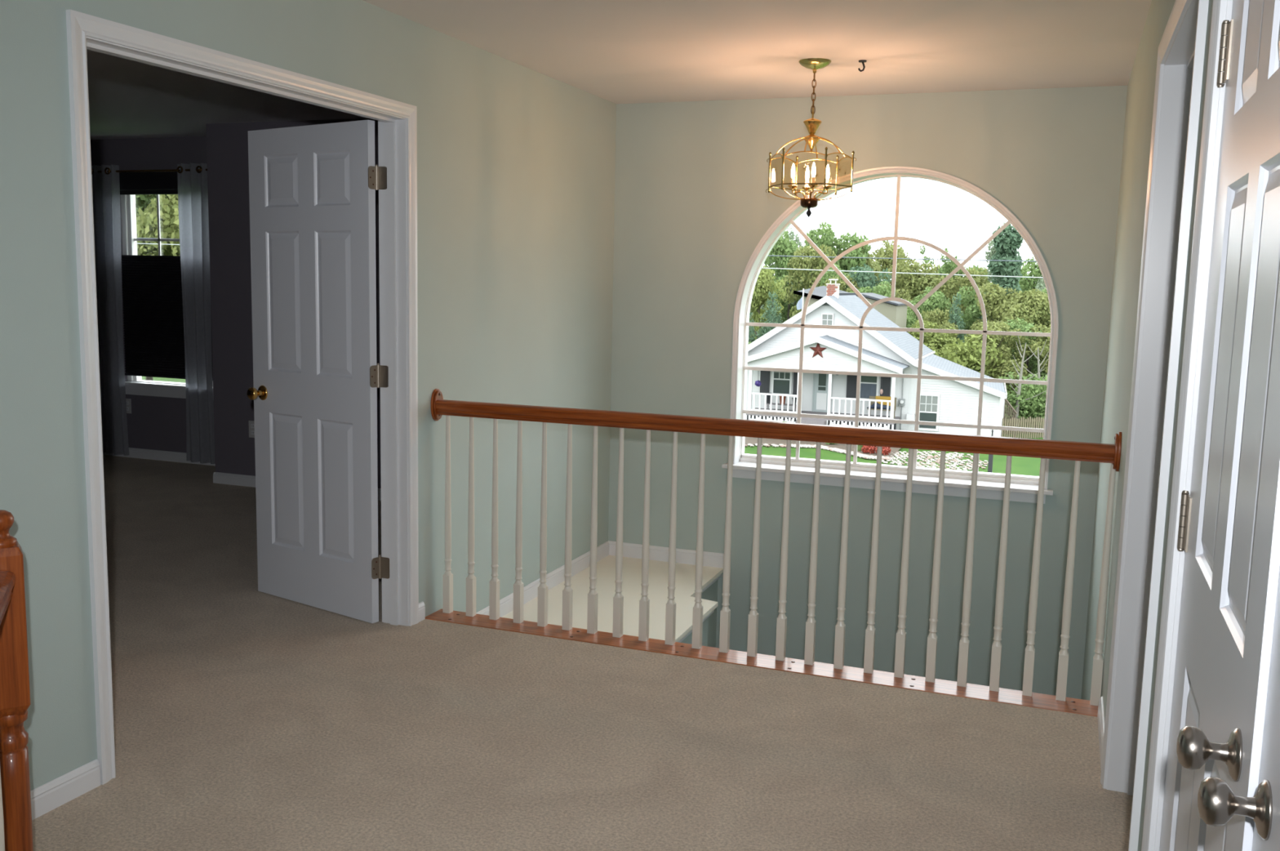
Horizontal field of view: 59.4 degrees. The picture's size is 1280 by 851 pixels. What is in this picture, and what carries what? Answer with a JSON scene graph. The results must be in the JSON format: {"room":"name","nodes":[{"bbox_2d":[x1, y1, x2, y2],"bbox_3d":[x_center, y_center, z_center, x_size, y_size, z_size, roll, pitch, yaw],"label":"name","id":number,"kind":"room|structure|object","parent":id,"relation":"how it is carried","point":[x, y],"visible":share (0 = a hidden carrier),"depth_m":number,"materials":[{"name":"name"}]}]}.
{"room":"upstairs landing","nodes":[
{"label":"upstairs landing","id":0,"kind":"room"},
{"bbox_2d":[90,136,213,452],"bbox_3d":[-3.407,-0.912,8.369,1.620,2.395,0.150,4,8,20],"label":"wall","id":1,"kind":"structure","parent":0,"point":[153,422],"depth_m":8.40,"materials":[{"name":"grey paint"}]},
{"bbox_2d":[125,398,131,413],"bbox_3d":[-3.916,-0.149,8.570,0.070,0.114,0.009,4,8,20],"label":"wall outlet","id":2,"kind":"object","parent":1,"relation":"attached to","point":[128,401],"visible":0.59,"depth_m":8.56,"materials":[{"name":"grey plastic"}]},
{"bbox_2d":[119,171,177,195],"bbox_3d":[-3.500,-1.777,8.204,1.003,0.168,0.084,4,8,20],"label":"shade","id":3,"kind":"object","parent":1,"relation":"attached to","point":[150,182],"visible":0.43,"depth_m":8.21,"materials":[{"name":"black fabric"}]},
{"bbox_2d":[91,168,207,172],"bbox_3d":[-3.444,-1.843,8.136,1.550,0.018,0.098,4,8,20],"label":"curtain rod","id":4,"kind":"object","parent":1,"relation":"attached to","point":[162,170],"visible":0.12,"depth_m":8.14,"materials":[{"name":"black metal"}]},
{"bbox_2d":[91,164,128,455],"bbox_3d":[-3.981,-0.851,8.417,0.262,2.155,0.079,4,8,20],"label":"curtain","id":5,"kind":"object","parent":4,"relation":"hanging from","point":[105,185],"visible":0.9,"depth_m":8.40,"materials":[{"name":"grey fabric"}]},
{"bbox_2d":[177,163,215,463],"bbox_3d":[-3.217,-0.796,8.129,0.275,2.155,0.082,4,8,20],"label":"curtain","id":6,"kind":"object","parent":4,"relation":"hanging from","point":[193,189],"visible":0.99,"depth_m":8.12,"materials":[{"name":"grey fabric"}]},
{"bbox_2d":[102,447,215,465],"bbox_3d":[-3.461,0.243,8.443,1.620,0.083,0.012,4,8,20],"label":"baseboard","id":7,"kind":"structure","parent":1,"relation":"attached to","point":[142,453],"depth_m":8.51,"materials":[{"name":"white paint"}]},
{"bbox_2d":[120,194,213,399],"bbox_3d":[-3.498,-1.041,8.348,1.053,1.662,0.165,4,8,20],"label":"window","id":8,"kind":"structure","parent":1,"relation":"in","point":[135,384],"depth_m":8.43,"materials":[{"name":"white plastic"}]},
{"bbox_2d":[121,254,213,380],"bbox_3d":[-3.511,-0.806,8.357,0.865,0.906,0.027,4,8,20],"label":"window shade","id":9,"kind":"object","parent":8,"relation":"attached to","point":[153,302],"visible":0.63,"depth_m":8.40,"materials":[{"name":"black fabric"}]},
{"bbox_2d":[0,0,616,790],"bbox_3d":[-1.567,1.168,3.232,0.115,5.176,7.453,4,8,20],"label":"wall","id":10,"kind":"structure","parent":0,"point":[516,162],"depth_m":4.61,"materials":[{"name":"green paint"}]},
{"bbox_2d":[30,758,100,819],"bbox_3d":[-2.154,1.177,1.482,0.012,0.083,3.586,4,8,20],"label":"baseboard","id":11,"kind":"structure","parent":10,"relation":"attached to","point":[52,794],"depth_m":3.03,"materials":[{"name":"white paint"}]},
{"bbox_2d":[66,9,418,784],"bbox_3d":[-1.200,-0.119,3.783,0.016,2.102,1.648,4,8,20],"label":"trim","id":12,"kind":"structure","parent":10,"relation":"attached to","point":[79,25],"depth_m":3.11,"materials":[{"name":"white paint"}]},
{"bbox_2d":[86,36,408,626],"bbox_3d":[-1.268,-0.105,3.810,0.128,2.064,1.572,4,8,20],"label":"trim","id":13,"kind":"structure","parent":10,"relation":"attached to","point":[392,170],"depth_m":4.48,"materials":[{"name":"white paint"}]},
{"bbox_2d":[247,120,381,622],"bbox_3d":[-1.382,-0.224,4.742,0.773,2.030,0.175,6,9,35],"label":"door","id":14,"kind":"structure","parent":10,"relation":"in","point":[313,188],"depth_m":4.70,"materials":[{"name":"white paint"}]},
{"bbox_2d":[418,600,425,622],"bbox_3d":[-0.921,0.785,4.706,0.012,0.083,0.052,4,8,20],"label":"baseboard","id":15,"kind":"structure","parent":10,"relation":"attached to","point":[421,605],"depth_m":4.71,"materials":[{"name":"white paint"}]},
{"bbox_2d":[475,541,608,617],"bbox_3d":[-0.526,0.834,5.770,0.012,0.083,1.905,4,8,20],"label":"baseboard","id":16,"kind":"structure","parent":10,"relation":"attached to","point":[555,577],"depth_m":5.92,"materials":[{"name":"white paint"}]},
{"bbox_2d":[31,454,1133,850],"bbox_3d":[-1.742,0.961,3.623,10.457,0.038,7.900,4,8,20],"label":"floor","id":17,"kind":"structure","parent":0,"point":[246,717],"depth_m":3.52,"materials":[{"name":"beige carpet"}]},
{"bbox_2d":[0,570,15,850],"bbox_3d":[-1.205,0.764,2.051,0.062,0.797,1.000,-2,8,-24],"label":"guard rail","id":18,"kind":"object","parent":17,"relation":"on","point":[7,578],"visible":1,"depth_m":2.27,"materials":[{"name":"brown wood"}]},
{"bbox_2d":[0,509,33,850],"bbox_3d":[-1.404,0.640,2.496,0.083,0.920,0.083,-3,9,-31],"label":"newel post","id":19,"kind":"object","parent":17,"relation":"on","point":[15,690],"visible":1,"depth_m":2.47,"materials":[{"name":"brown wood"}]},
{"bbox_2d":[425,388,1121,716],"bbox_3d":[0.361,0.426,4.283,2.657,0.986,0.149,4,8,20],"label":"stair railing","id":20,"kind":"object","parent":17,"relation":"on","point":[1009,446],"visible":0.99,"depth_m":4.24,"materials":[{"name":"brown wood"}]},
{"bbox_2d":[86,0,1151,139],"bbox_3d":[-2.673,-1.573,3.779,8.472,0.131,8.100,4,8,20],"label":"ceiling","id":21,"kind":"structure","parent":0,"point":[616,51],"depth_m":4.79,"materials":[{"name":"white paint"}]},
{"bbox_2d":[765,57,856,217],"bbox_3d":[0.770,-1.279,5.032,0.403,0.685,0.358,4,8,20],"label":"chandelier","id":22,"kind":"object","parent":21,"relation":"hanging from","point":[812,124],"visible":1,"depth_m":5.01,"materials":[{"name":"gold metal"}]},
{"bbox_2d":[205,85,1127,698],"bbox_3d":[-0.214,0.686,6.779,5.672,5.276,0.200,4,8,20],"label":"wall","id":23,"kind":"structure","parent":0,"point":[693,206],"depth_m":6.13,"materials":[{"name":"green paint"}]},
{"bbox_2d":[248,420,254,437],"bbox_3d":[-2.583,0.025,7.492,0.070,0.114,0.009,4,8,20],"label":"wall outlet","id":24,"kind":"object","parent":23,"relation":"attached to","point":[251,423],"visible":0.68,"depth_m":7.49,"materials":[{"name":"grey plastic"}]},
{"bbox_2d":[214,471,381,500],"bbox_3d":[-1.599,0.450,7.166,2.780,0.083,0.012,4,8,20],"label":"baseboard","id":25,"kind":"structure","parent":23,"relation":"attached to","point":[220,477],"depth_m":7.58,"materials":[{"name":"white paint"}]},
{"bbox_2d":[608,540,724,568],"bbox_3d":[0.145,0.750,6.536,0.720,0.083,0.012,4,8,20],"label":"baseboard","id":26,"kind":"structure","parent":23,"relation":"attached to","point":[629,549],"depth_m":6.53,"materials":[{"name":"white paint"}]},
{"bbox_2d":[721,166,1058,503],"bbox_3d":[1.339,-0.508,6.011,1.748,1.703,0.255,4,8,20],"label":"window","id":27,"kind":"structure","parent":23,"relation":"in","point":[1023,488],"depth_m":6.04,"materials":[{"name":"white paint"}]},
{"bbox_2d":[1080,0,1213,850],"bbox_3d":[1.042,1.346,2.310,0.115,5.176,7.353,4,8,20],"label":"wall","id":28,"kind":"structure","parent":0,"point":[1141,83],"depth_m":3.91,"materials":[{"name":"green paint"}]},
{"bbox_2d":[1097,696,1105,768],"bbox_3d":[1.466,0.988,3.559,0.012,0.083,0.532,4,8,20],"label":"baseboard","id":29,"kind":"structure","parent":28,"relation":"attached to","point":[1100,717],"depth_m":3.60,"materials":[{"name":"white paint"}]},
{"bbox_2d":[1106,0,1198,795],"bbox_3d":[1.248,0.105,2.627,0.115,2.064,1.076,4,8,20],"label":"trim","id":30,"kind":"structure","parent":28,"relation":"attached to","point":[1179,64],"depth_m":3.10,"materials":[{"name":"white paint"}]},
{"bbox_2d":[1100,0,1208,850],"bbox_3d":[1.188,0.082,2.647,0.016,2.102,1.152,4,8,20],"label":"trim","id":31,"kind":"structure","parent":28,"relation":"attached to","point":[1180,8],"depth_m":2.17,"materials":[{"name":"white paint"}]},
{"bbox_2d":[1141,0,1232,850],"bbox_3d":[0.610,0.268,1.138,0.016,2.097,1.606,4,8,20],"label":"trim","id":32,"kind":"structure","parent":28,"relation":"attached to","point":[1219,6],"depth_m":1.82,"materials":[{"name":"white paint"}]},
{"bbox_2d":[1159,0,1279,850],"bbox_3d":[0.746,0.249,1.492,0.095,2.025,0.755,4,8,20],"label":"door","id":33,"kind":"structure","parent":28,"relation":"in","point":[1228,531],"depth_m":1.40,"materials":[{"name":"white paint"}]},
{"bbox_2d":[1197,566,1279,850],"bbox_3d":[0.484,0.335,0.785,0.095,2.025,0.755,4,8,20],"label":"door","id":34,"kind":"structure","parent":28,"relation":"in","point":[1217,803],"depth_m":1.09,"materials":[{"name":"white paint"}]},
{"bbox_3d":[-0.329,3.850,3.085,2.887,0.050,7.453,4,8,20],"label":"floor","id":35,"kind":"structure","parent":0,"visible":0},
{"bbox_2d":[502,555,723,647],"bbox_3d":[-0.144,2.179,5.793,0.888,2.573,1.918,4,8,20],"label":"landing","id":36,"kind":"object","parent":35,"relation":"on","point":[685,574],"visible":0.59,"depth_m":5.80,"materials":[{"name":"white paint"}]},
{"bbox_3d":[-1.255,-0.291,3.959,0.004,2.395,5.553,4,8,20],"label":"wall","id":37,"kind":"structure","parent":0,"visible":0},
{"bbox_2d":[377,120,383,622],"bbox_3d":[-1.326,-0.128,3.830,0.016,2.102,1.648,4,8,20],"label":"trim","id":38,"kind":"structure","parent":37,"relation":"attached to","point":[378,120],"depth_m":4.53,"materials":[{"name":"white paint"}]},
{"label":"outside","id":39,"kind":"structure","parent":0,"visible":0},
{"bbox_2d":[142,334,1044,475],"bbox_3d":[12.643,-5.303,97.085,280.000,3.714,177.800,4,8,20],"label":"ground","id":40,"kind":"structure","parent":39,"point":[1022,465],"depth_m":47.15,"materials":[{"name":"green plant"}]},
{"bbox_2d":[135,194,177,248],"bbox_3d":[-28.232,-8.061,61.629,7.104,13.723,7.679,-5,10,-40],"label":"tree","id":41,"kind":"object","parent":40,"relation":"on","point":[139,197],"visible":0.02,"depth_m":60.20,"materials":[{"name":"green plant"}]},
{"bbox_2d":[135,194,180,255],"bbox_3d":[-23.220,-7.549,58.325,7.548,13.759,8.600,-4,9,-36],"label":"tree","id":42,"kind":"object","parent":40,"relation":"on","point":[170,215],"visible":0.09,"depth_m":55.41,"materials":[{"name":"green plant"}]},
{"bbox_2d":[136,221,180,255],"bbox_3d":[-27.629,-6.207,58.337,6.960,10.795,7.721,1,7,0],"label":"tree","id":43,"kind":"object","parent":40,"relation":"on","point":[170,251],"visible":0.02,"depth_m":56.85,"materials":[{"name":"green plant"}]},
{"bbox_2d":[748,312,755,342],"bbox_3d":[5.711,-3.909,63.222,3.034,7.848,2.870,7,10,39],"label":"tree","id":44,"kind":"object","parent":40,"relation":"on","point":[752,332],"visible":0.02,"depth_m":62.76,"materials":[{"name":"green plant"}]},
{"bbox_2d":[748,265,786,340],"bbox_3d":[7.297,-5.498,68.001,3.016,8.341,3.346,4,8,17],"label":"tree","id":45,"kind":"object","parent":40,"relation":"on","point":[763,286],"visible":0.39,"depth_m":67.06,"materials":[{"name":"green plant"}]},
{"bbox_2d":[755,291,782,339],"bbox_3d":[7.519,-4.131,65.794,3.442,7.497,3.338,4,8,19],"label":"tree","id":46,"kind":"object","parent":40,"relation":"on","point":[771,300],"visible":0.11,"depth_m":65.23,"materials":[{"name":"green plant"}]},
{"bbox_2d":[764,306,777,333],"bbox_3d":[7.372,-3.385,63.170,2.396,6.609,2.265,6,9,31],"label":"tree","id":47,"kind":"object","parent":40,"relation":"on","point":[772,317],"visible":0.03,"depth_m":62.79,"materials":[{"name":"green plant"}]},
{"bbox_2d":[748,227,804,335],"bbox_3d":[11.077,-11.768,97.779,6.574,14.187,5.544,0,8,-12],"label":"tree","id":48,"kind":"object","parent":40,"relation":"on","point":[797,239],"visible":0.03,"depth_m":96.26,"materials":[{"name":"green plant"}]},
{"bbox_2d":[762,230,814,323],"bbox_3d":[12.143,-9.625,89.359,5.568,11.876,4.985,5,8,28],"label":"tree","id":49,"kind":"object","parent":40,"relation":"on","point":[782,246],"visible":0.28,"depth_m":88.32,"materials":[{"name":"green plant"}]},
{"bbox_2d":[796,288,804,311],"bbox_3d":[8.948,-4.159,63.536,0.410,7.150,0.150,4,8,20],"label":"flag pole","id":50,"kind":"object","parent":40,"relation":"on","point":[800,303],"visible":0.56,"depth_m":63.18,"materials":[{"name":"grey"}]},
{"bbox_2d":[779,243,835,317],"bbox_3d":[13.414,-8.667,86.663,5.204,10.644,5.436,5,8,29],"label":"tree","id":51,"kind":"object","parent":40,"relation":"on","point":[804,263],"visible":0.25,"depth_m":86.00,"materials":[{"name":"green plant"}]},
{"bbox_2d":[744,443,889,460],"bbox_3d":[7.127,1.021,48.599,7.646,0.147,2.592,4,8,20],"label":"stone border","id":52,"kind":"object","parent":40,"relation":"on","point":[825,447],"visible":0.65,"depth_m":48.71,"materials":[{"name":"white stone"}]},
{"bbox_2d":[744,436,900,457],"bbox_3d":[7.667,0.856,49.885,7.500,0.010,4.270,4,8,20],"label":"flower bed","id":53,"kind":"object","parent":40,"relation":"on","point":[751,440],"visible":0.34,"depth_m":50.10,"materials":[{"name":"soil"}]},
{"bbox_2d":[861,444,876,453],"bbox_3d":[9.758,0.971,47.794,0.659,0.566,0.593,4,8,20],"label":"clump","id":54,"kind":"object","parent":53,"relation":"on","point":[867,449],"visible":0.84,"depth_m":47.65,"materials":[{"name":"red plant"}]},
{"bbox_2d":[790,222,871,287],"bbox_3d":[15.567,-10.271,92.334,6.947,12.697,7.047,7,9,37],"label":"tree","id":55,"kind":"object","parent":40,"relation":"on","point":[828,237],"visible":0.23,"depth_m":90.48,"materials":[{"name":"green plant"}]},
{"bbox_2d":[824,275,860,292],"bbox_3d":[14.523,-6.629,80.115,4.587,8.100,4.026,2,7,4],"label":"tree","id":56,"kind":"object","parent":40,"relation":"on","point":[842,282],"visible":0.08,"depth_m":79.28,"materials":[{"name":"green plant"}]},
{"bbox_2d":[819,263,870,288],"bbox_3d":[15.021,-7.557,84.152,5.150,9.068,5.077,-5,10,-40],"label":"tree","id":57,"kind":"object","parent":40,"relation":"on","point":[827,274],"visible":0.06,"depth_m":83.27,"materials":[{"name":"green plant"}]},
{"bbox_2d":[793,285,906,327],"bbox_3d":[12.393,-4.457,66.142,5.970,7.420,4.800,4,8,20],"label":"building","id":58,"kind":"structure","parent":40,"relation":"on","point":[895,311],"depth_m":64.09,"materials":[{"name":"yellow"}]},
{"bbox_2d":[839,241,882,284],"bbox_3d":[18.034,-9.642,93.428,5.100,11.242,6.048,3,8,11],"label":"tree","id":59,"kind":"object","parent":40,"relation":"on","point":[869,262],"visible":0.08,"depth_m":91.74,"materials":[{"name":"green plant"}]},
{"bbox_2d":[841,262,898,294],"bbox_3d":[16.118,-6.932,79.425,4.139,8.985,4.571,-5,10,-40],"label":"tree","id":60,"kind":"object","parent":40,"relation":"on","point":[860,277],"visible":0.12,"depth_m":78.28,"materials":[{"name":"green plant"}]},
{"bbox_2d":[849,280,891,297],"bbox_3d":[15.564,-5.841,75.318,3.789,7.723,4.095,4,8,18],"label":"tree","id":61,"kind":"object","parent":40,"relation":"on","point":[877,289],"visible":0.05,"depth_m":74.30,"materials":[{"name":"green plant"}]},
{"bbox_2d":[745,278,1007,436],"bbox_3d":[11.505,-3.319,54.681,12.570,7.480,10.500,4,8,20],"label":"house","id":62,"kind":"structure","parent":40,"relation":"on","point":[948,401],"depth_m":52.52,"materials":[{"name":"white wood"}]},
{"bbox_2d":[760,370,769,392],"bbox_3d":[6.089,-2.313,54.637,0.470,1.500,0.055,4,8,20],"label":"shutter","id":63,"kind":"object","parent":62,"relation":"hanging from","point":[764,375],"depth_m":54.64,"materials":[{"name":"black"}]},
{"bbox_2d":[792,372,797,394],"bbox_3d":[7.584,-2.208,54.078,0.390,1.500,0.055,4,8,20],"label":"shutter","id":64,"kind":"object","parent":62,"relation":"hanging from","point":[794,374],"depth_m":54.12,"materials":[{"name":"black"}]},
{"bbox_2d":[809,342,826,357],"bbox_3d":[8.161,-3.486,51.501,0.837,0.796,0.100,4,8,20],"label":"star","id":65,"kind":"object","parent":62,"relation":"attached to","point":[817,349],"visible":1,"depth_m":51.50,"materials":[{"name":"red metal"}]},
{"bbox_2d":[817,373,826,386],"bbox_3d":[8.718,-2.195,53.635,0.360,0.600,0.015,4,8,20],"label":"glass light","id":66,"kind":"object","parent":62,"relation":"attached to","point":[821,377],"depth_m":53.63,"materials":[{"name":"grey"}]},
{"bbox_2d":[845,374,857,398],"bbox_3d":[10.037,-2.034,53.160,0.480,1.500,0.055,4,8,20],"label":"shutter","id":67,"kind":"object","parent":62,"relation":"hanging from","point":[851,380],"depth_m":53.18,"materials":[{"name":"black"}]},
{"bbox_2d":[859,382,875,397],"bbox_3d":[10.751,-1.636,52.941,0.760,0.680,0.003,4,8,20],"label":"window","id":68,"kind":"structure","parent":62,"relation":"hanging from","point":[867,389],"depth_m":52.94,"materials":[{"name":"grey glass"}]},
{"bbox_2d":[867,395,896,417],"bbox_3d":[11.214,-0.838,52.039,1.240,0.950,0.470,4,8,20],"label":"bench","id":69,"kind":"object","parent":62,"relation":"on","point":[870,397],"visible":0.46,"depth_m":52.02,"materials":[{"name":"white wood"}]},
{"bbox_2d":[875,395,891,405],"bbox_3d":[11.361,-1.119,52.094,0.840,0.460,0.100,4,8,20],"label":"cushion","id":70,"kind":"object","parent":69,"relation":"on","point":[882,397],"visible":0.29,"depth_m":52.05,"materials":[{"name":"yellow fabric"}]},
{"bbox_2d":[880,376,890,396],"bbox_3d":[11.514,-1.929,52.608,0.460,1.500,0.055,4,8,20],"label":"shutter","id":71,"kind":"object","parent":62,"relation":"hanging from","point":[886,385],"depth_m":52.59,"materials":[{"name":"black"}]},
{"bbox_2d":[919,412,936,428],"bbox_3d":[13.369,-0.235,52.110,0.740,0.710,0.003,4,8,20],"label":"window","id":72,"kind":"structure","parent":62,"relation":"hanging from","point":[923,416],"depth_m":52.11,"materials":[{"name":"white glass"}]},
{"bbox_2d":[869,240,911,293],"bbox_3d":[20.617,-10.462,98.341,6.364,11.881,5.697,4,8,18],"label":"tree","id":73,"kind":"object","parent":40,"relation":"on","point":[888,253],"visible":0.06,"depth_m":96.90,"materials":[{"name":"green plant"}]},
{"bbox_2d":[880,284,924,320],"bbox_3d":[17.680,-5.827,76.617,4.449,7.478,3.706,-1,8,-15],"label":"tree","id":74,"kind":"object","parent":40,"relation":"on","point":[896,292],"visible":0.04,"depth_m":76.13,"materials":[{"name":"green plant"}]},
{"bbox_2d":[878,262,942,318],"bbox_3d":[21.539,-8.328,90.071,5.752,9.553,6.008,5,8,29],"label":"tree","id":75,"kind":"object","parent":40,"relation":"on","point":[897,285],"visible":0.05,"depth_m":89.20,"materials":[{"name":"green plant"}]},
{"bbox_2d":[906,309,916,332],"bbox_3d":[16.655,-4.662,71.746,2.979,6.206,3.129,5,8,28],"label":"tree","id":76,"kind":"object","parent":40,"relation":"on","point":[909,319],"visible":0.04,"depth_m":71.54,"materials":[{"name":"green plant"}]},
{"bbox_2d":[895,257,959,320],"bbox_3d":[22.125,-8.135,87.508,5.654,9.812,4.768,1,7,1],"label":"tree","id":77,"kind":"object","parent":40,"relation":"on","point":[922,281],"visible":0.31,"depth_m":86.54,"materials":[{"name":"green plant"}]},
{"bbox_2d":[906,284,952,327],"bbox_3d":[18.448,-5.508,74.136,3.781,7.464,3.971,-3,8,-29],"label":"tree","id":78,"kind":"object","parent":40,"relation":"on","point":[935,300],"visible":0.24,"depth_m":73.06,"materials":[{"name":"green plant"}]},
{"bbox_2d":[907,320,959,361],"bbox_3d":[16.623,-3.326,64.141,3.724,5.334,4.412,-2,8,-22],"label":"tree","id":79,"kind":"object","parent":40,"relation":"on","point":[937,341],"visible":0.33,"depth_m":63.35,"materials":[{"name":"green plant"}]},
{"bbox_2d":[881,450,988,470],"bbox_3d":[12.159,1.416,46.564,4.658,0.091,5.162,4,8,20],"label":"bed","id":80,"kind":"object","parent":40,"relation":"on","point":[928,455],"visible":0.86,"depth_m":46.26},
{"bbox_2d":[915,307,958,346],"bbox_3d":[17.814,-4.131,68.117,3.048,6.071,2.759,4,8,22],"label":"tree","id":81,"kind":"object","parent":40,"relation":"on","point":[942,322],"visible":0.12,"depth_m":67.80,"materials":[{"name":"green plant"}]},
{"bbox_2d":[920,244,959,296],"bbox_3d":[23.829,-9.090,90.932,4.079,11.074,3.909,3,8,13],"label":"tree","id":82,"kind":"object","parent":40,"relation":"on","point":[922,251],"visible":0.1,"depth_m":90.32,"materials":[{"name":"green plant"}]},
{"bbox_2d":[947,292,968,354],"bbox_3d":[19.038,-4.191,67.902,2.739,7.724,2.816,2,7,5],"label":"tree","id":83,"kind":"object","parent":40,"relation":"on","point":[956,317],"visible":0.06,"depth_m":67.32,"materials":[{"name":"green plant"}]},
{"bbox_2d":[938,260,989,309],"bbox_3d":[26.240,-8.793,92.649,5.692,10.152,5.611,-4,9,-33],"label":"tree","id":84,"kind":"object","parent":40,"relation":"on","point":[960,271],"visible":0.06,"depth_m":91.48,"materials":[{"name":"green plant"}]},
{"bbox_2d":[946,266,991,314],"bbox_3d":[25.817,-7.615,86.441,4.930,9.203,5.150,2,7,6],"label":"tree","id":85,"kind":"object","parent":40,"relation":"on","point":[978,280],"visible":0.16,"depth_m":85.66,"materials":[{"name":"green plant"}]},
{"bbox_2d":[934,333,1004,376],"bbox_3d":[17.229,-2.494,61.322,6.111,5.319,4.237,-5,10,-42],"label":"tree","id":86,"kind":"object","parent":40,"relation":"on","point":[970,357],"visible":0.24,"depth_m":60.06,"materials":[{"name":"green plant"}]},
{"bbox_2d":[949,285,991,369],"bbox_3d":[22.536,-5.513,74.853,4.863,7.540,4.499,-6,10,-44],"label":"tree","id":87,"kind":"object","parent":40,"relation":"on","point":[970,317],"visible":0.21,"depth_m":74.21,"materials":[{"name":"green plant"}]},
{"bbox_2d":[987,429,993,472],"bbox_3d":[7.553,1.570,24.332,0.120,3.040,0.120,4,8,20],"label":"lamp post","id":88,"kind":"object","parent":40,"relation":"on","point":[990,456],"visible":0.28,"depth_m":24.19,"materials":[{"name":"black metal"}]},
{"bbox_2d":[983,240,999,294],"bbox_3d":[23.315,-6.963,74.516,1.603,10.659,1.598,-3,9,-32],"label":"tree","id":89,"kind":"object","parent":40,"relation":"on","point":[993,251],"visible":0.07,"depth_m":73.83,"materials":[{"name":"green plant"}]},
{"bbox_2d":[956,320,1027,394],"bbox_3d":[19.388,-3.102,62.282,4.026,5.484,4.587,4,8,19],"label":"tree","id":90,"kind":"object","parent":40,"relation":"on","point":[1004,367],"visible":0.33,"depth_m":61.28,"materials":[{"name":"green plant"}]},
{"bbox_2d":[977,221,1023,323],"bbox_3d":[23.369,-7.169,71.931,2.994,11.715,3.358,-2,8,-25],"label":"tree","id":91,"kind":"object","parent":40,"relation":"on","point":[1006,243],"visible":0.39,"depth_m":71.07,"materials":[{"name":"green plant"}]},
{"bbox_2d":[963,281,1041,373],"bbox_3d":[22.913,-5.031,70.400,4.973,7.643,4.142,-1,8,-16],"label":"tree","id":92,"kind":"object","parent":40,"relation":"on","point":[993,300],"visible":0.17,"depth_m":69.61,"materials":[{"name":"green plant"}]},
{"bbox_2d":[1003,398,1017,434],"bbox_3d":[18.285,-0.507,55.750,0.933,2.228,0.103,0,7,-7],"label":"railing","id":93,"kind":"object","parent":40,"relation":"on","point":[1006,399],"depth_m":55.71,"materials":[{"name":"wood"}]},
{"bbox_2d":[995,317,1048,399],"bbox_3d":[22.080,-3.130,63.439,4.124,5.894,4.332,3,8,10],"label":"tree","id":94,"kind":"object","parent":40,"relation":"on","point":[1025,326],"visible":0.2,"depth_m":62.84,"materials":[{"name":"green plant"}]},
{"bbox_2d":[998,371,1047,431],"bbox_3d":[20.025,-1.041,58.205,4.444,3.398,3.168,2,7,7],"label":"tree","id":95,"kind":"object","parent":40,"relation":"on","point":[1033,406],"visible":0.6,"depth_m":57.38,"materials":[{"name":"green plant"}]},
{"bbox_2d":[1001,415,1044,438],"bbox_3d":[20.742,0.032,56.285,6.897,1.209,0.053,-2,8,-26],"label":"picket fence","id":96,"kind":"object","parent":40,"relation":"on","point":[1006,421],"visible":0.3,"depth_m":55.36,"materials":[{"name":"brown wood"}]},
{"bbox_2d":[995,288,1050,366],"bbox_3d":[23.805,-4.508,68.399,4.408,7.618,4.890,2,7,6],"label":"tree","id":97,"kind":"object","parent":40,"relation":"on","point":[1034,307],"visible":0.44,"depth_m":67.15,"materials":[{"name":"green plant"}]},
{"bbox_2d":[1007,335,1046,431],"bbox_3d":[19.725,-2.037,56.976,2.207,5.055,1.158,4,8,20],"label":"bare tree","id":98,"kind":"object","parent":40,"relation":"on","point":[1019,386],"visible":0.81,"depth_m":56.99,"materials":[{"name":"grey plant"}]},
{"bbox_2d":[1014,256,1043,325],"bbox_3d":[28.023,-7.436,80.772,6.098,10.864,5.460,2,7,9],"label":"tree","id":99,"kind":"object","parent":40,"relation":"on","point":[1025,283],"visible":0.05,"depth_m":79.76,"materials":[{"name":"green plant"}]},
{"bbox_2d":[1020,274,1047,321],"bbox_3d":[28.283,-6.074,76.837,5.762,9.074,5.765,5,8,24],"label":"tree","id":100,"kind":"object","parent":40,"relation":"on","point":[1042,283],"visible":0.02,"depth_m":76.71,"materials":[{"name":"green plant"}]},
{"bbox_2d":[1019,340,1048,428],"bbox_3d":[20.564,-2.120,58.816,2.199,4.782,1.201,4,8,20],"label":"bare tree","id":101,"kind":"object","parent":40,"relation":"on","point":[1038,354],"visible":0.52,"depth_m":58.53,"materials":[{"name":"grey plant"}]},
{"bbox_2d":[1019,323,1050,389],"bbox_3d":[23.152,-2.850,61.936,4.576,5.752,4.289,1,7,-5],"label":"tree","id":102,"kind":"object","parent":40,"relation":"on","point":[1033,348],"visible":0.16,"depth_m":61.73,"materials":[{"name":"green plant"}]},
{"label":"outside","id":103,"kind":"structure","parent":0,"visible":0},
{"bbox_2d":[137,237,1036,262],"bbox_3d":[-8.443,-5.120,28.558,88.501,1.388,0.020,4,8,20],"label":"power line","id":104,"kind":"object","parent":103,"point":[137,237],"visible":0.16,"depth_m":23.43,"materials":[{"name":"grey metal"}]},
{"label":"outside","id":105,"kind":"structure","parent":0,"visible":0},
{"bbox_2d":[137,243,1043,278],"bbox_3d":[-8.448,-4.877,28.590,88.501,1.587,0.020,4,8,20],"label":"power line","id":106,"kind":"object","parent":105,"point":[137,243],"visible":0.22,"depth_m":23.56,"materials":[{"name":"silver metal"}]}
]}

